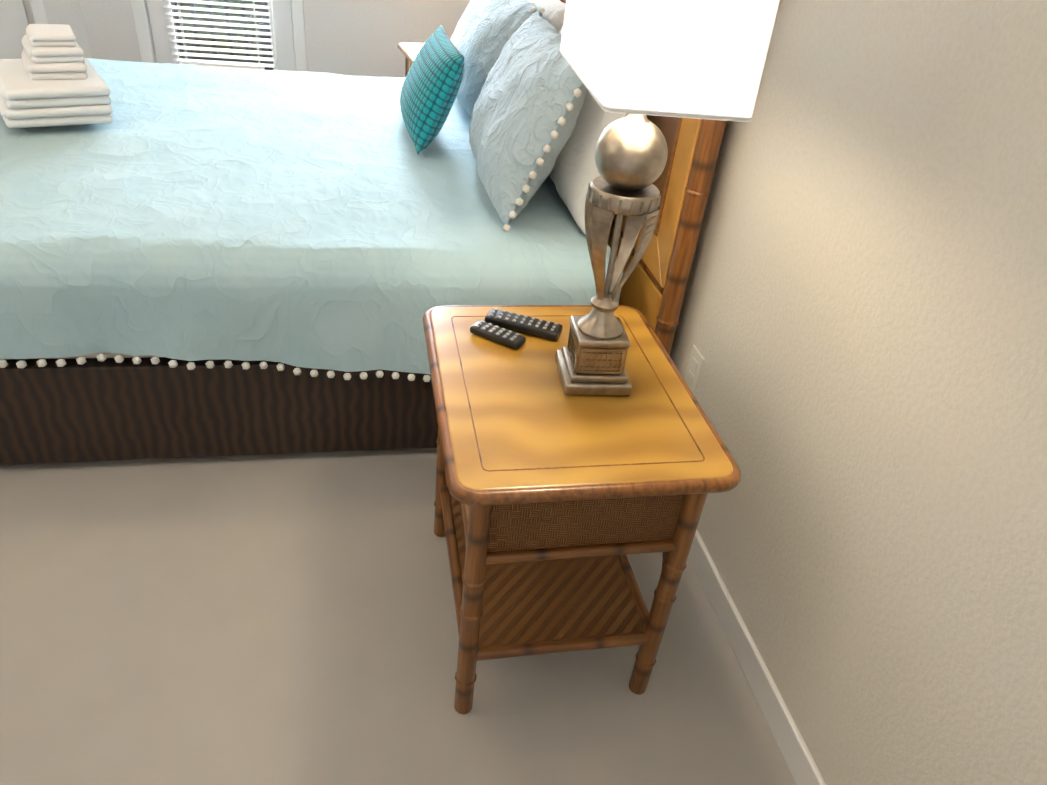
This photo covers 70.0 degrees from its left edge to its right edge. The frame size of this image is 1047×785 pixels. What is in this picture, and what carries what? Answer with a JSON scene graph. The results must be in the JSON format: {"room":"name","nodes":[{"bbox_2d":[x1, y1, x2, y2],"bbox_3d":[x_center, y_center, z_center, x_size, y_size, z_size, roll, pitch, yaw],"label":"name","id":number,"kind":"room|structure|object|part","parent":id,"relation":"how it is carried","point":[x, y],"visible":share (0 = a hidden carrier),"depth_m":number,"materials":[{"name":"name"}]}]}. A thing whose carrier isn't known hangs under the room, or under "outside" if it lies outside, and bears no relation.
{"room":"bedroom","nodes":[
{"label":"bedroom","id":0,"kind":"room"},
{"bbox_2d":[22,0,91,57],"bbox_3d":[-2.748,-2.335,3.274,0.150,2.440,1.360,26,39,25],"label":"wall","id":1,"kind":"structure","parent":0,"point":[68,12],"depth_m":3.99,"materials":[{"name":"white paint"}]},
{"bbox_2d":[0,0,27,58],"bbox_3d":[-2.775,-2.158,3.372,0.040,2.018,0.772,26,39,25],"label":"door frame","id":2,"kind":"structure","parent":1,"relation":"attached to","point":[13,22],"depth_m":3.85,"materials":[{"name":"white"}]},
{"bbox_2d":[29,0,47,23],"bbox_3d":[-2.708,-2.152,3.321,0.016,2.095,0.910,26,39,25],"label":"door frame","id":3,"kind":"structure","parent":1,"relation":"attached to","point":[38,11],"depth_m":3.86,"materials":[{"name":"white"}]},
{"bbox_2d":[79,0,470,77],"bbox_3d":[-1.274,-2.665,4.001,2.390,2.440,0.240,-1,35,-12],"label":"wall","id":4,"kind":"structure","parent":0,"point":[355,37],"depth_m":4.32,"materials":[{"name":"white paint"}]},
{"bbox_2d":[131,0,306,71],"bbox_3d":[-1.646,-2.430,3.926,0.900,2.070,0.016,-1,35,-12],"label":"door frame","id":5,"kind":"structure","parent":4,"relation":"attached to","point":[142,28],"depth_m":4.20,"materials":[{"name":"white"}]},
{"bbox_2d":[146,0,295,70],"bbox_3d":[-1.654,-2.419,3.964,0.762,1.995,0.121,-1,35,-12],"label":"patio door","id":6,"kind":"structure","parent":4,"relation":"in","point":[163,28],"depth_m":4.23,"materials":[{"name":"white"}]},
{"bbox_2d":[0,448,796,784],"bbox_3d":[-1.375,-0.143,2.540,3.600,0.060,5.250,-1,35,-12],"label":"floor carpet","id":7,"kind":"object","parent":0,"point":[260,620],"depth_m":1.62,"materials":[{"name":"beige carpet"}]},
{"bbox_2d":[0,0,726,464],"bbox_3d":[-0.863,-0.889,2.496,2.213,1.310,2.270,-1,35,-12],"label":"bed","id":8,"kind":"object","parent":7,"relation":"on","point":[202,262],"visible":0.79,"depth_m":1.95,"materials":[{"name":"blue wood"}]},
{"bbox_2d":[0,24,112,127],"bbox_3d":[-1.516,-1.023,2.367,0.302,0.236,0.451,-16,41,-30],"label":"towels","id":9,"kind":"object","parent":8,"relation":"on","point":[51,77],"visible":1,"depth_m":2.27,"materials":[{"name":"white fabric"}]},
{"bbox_2d":[397,42,423,77],"bbox_3d":[-0.376,-1.420,3.931,0.479,0.651,0.619,-6,36,-18],"label":"nightstand","id":10,"kind":"object","parent":7,"relation":"on","point":[409,51],"visible":0.06,"depth_m":3.83,"materials":[{"name":"brown wood"}]},
{"bbox_2d":[423,305,740,713],"bbox_3d":[0.047,0.239,1.607,0.499,0.641,0.619,-1,35,-12],"label":"nightstand","id":11,"kind":"object","parent":7,"relation":"on","point":[554,505],"visible":0.98,"depth_m":1.36,"materials":[{"name":"brown wood"}]},
{"bbox_2d":[470,308,562,348],"bbox_3d":[-0.017,-0.128,1.540,0.174,0.023,0.116,15,35,11],"label":"remote controls","id":12,"kind":"object","parent":11,"relation":"on","point":[495,324],"visible":0.98,"depth_m":1.54,"materials":[{"name":"black plastic"}]},
{"bbox_2d":[446,476,648,653],"bbox_3d":[0.033,0.362,1.692,0.368,0.008,0.488,-1,35,-12],"label":"shelf","id":13,"kind":"object","parent":11,"relation":"attached to","point":[546,604],"depth_m":1.58,"materials":[{"name":"wicker"}]},
{"bbox_2d":[555,0,779,395],"bbox_3d":[0.168,-0.350,1.218,0.207,0.785,0.397,1,35,-8],"label":"lamp","id":14,"kind":"object","parent":11,"relation":"on","point":[638,61],"visible":1,"depth_m":0.98,"materials":[{"name":"white fabric"}]},
{"bbox_3d":[0.194,-0.572,1.066,0.203,0.245,0.393,1,35,-8],"label":"lamp shade","id":15,"kind":"part","parent":14,"relation":"part of","materials":[{"name":"white fabric"}]},
{"bbox_3d":[0.194,-0.572,1.066,0.207,0.244,0.397,1,35,-8],"label":"shade frame","id":16,"kind":"part","parent":14,"relation":"part of","materials":[{"name":"white fabric"}]},
{"bbox_2d":[670,0,1046,784],"bbox_3d":[0.434,-1.210,2.181,0.150,2.440,5.250,-1,35,-12],"label":"wall","id":17,"kind":"structure","parent":0,"point":[862,326],"depth_m":1.20,"materials":[{"name":"beige paint"}]},
{"bbox_2d":[684,345,704,395],"bbox_3d":[0.436,-0.054,1.921,0.008,0.116,0.072,-1,35,-12],"label":"outlet","id":18,"kind":"object","parent":17,"relation":"attached to","point":[694,368],"visible":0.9,"depth_m":1.91,"materials":[{"name":"white plastic"}]},
{"bbox_2d":[688,529,825,784],"bbox_3d":[0.239,-0.243,2.830,0.017,0.085,4.950,-1,35,-12],"label":"baseboard","id":19,"kind":"structure","parent":17,"relation":"attached to","point":[796,753],"depth_m":1.59,"materials":[{"name":"white wood"}]},
{"label":"outside","id":20,"kind":"structure","parent":0,"visible":0},
{"bbox_2d":[180,62,264,69],"bbox_3d":[-1.460,-2.119,5.444,4.600,0.119,1.510,-1,35,-12],"label":"floor","id":21,"kind":"structure","parent":20,"point":[228,66],"depth_m":5.78,"materials":[{"name":"beige"}]},
{"bbox_2d":[172,0,276,69],"bbox_3d":[-1.863,-2.824,5.380,3.680,1.030,0.060,-1,35,-12],"label":"balcony railing","id":22,"kind":"object","parent":21,"relation":"on","point":[230,34],"depth_m":5.46,"materials":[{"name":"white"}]},
{"bbox_2d":[170,0,275,63],"bbox_3d":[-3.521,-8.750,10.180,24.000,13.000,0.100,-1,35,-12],"label":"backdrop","id":23,"kind":"structure","parent":20,"point":[220,27],"depth_m":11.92,"materials":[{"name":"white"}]}
]}

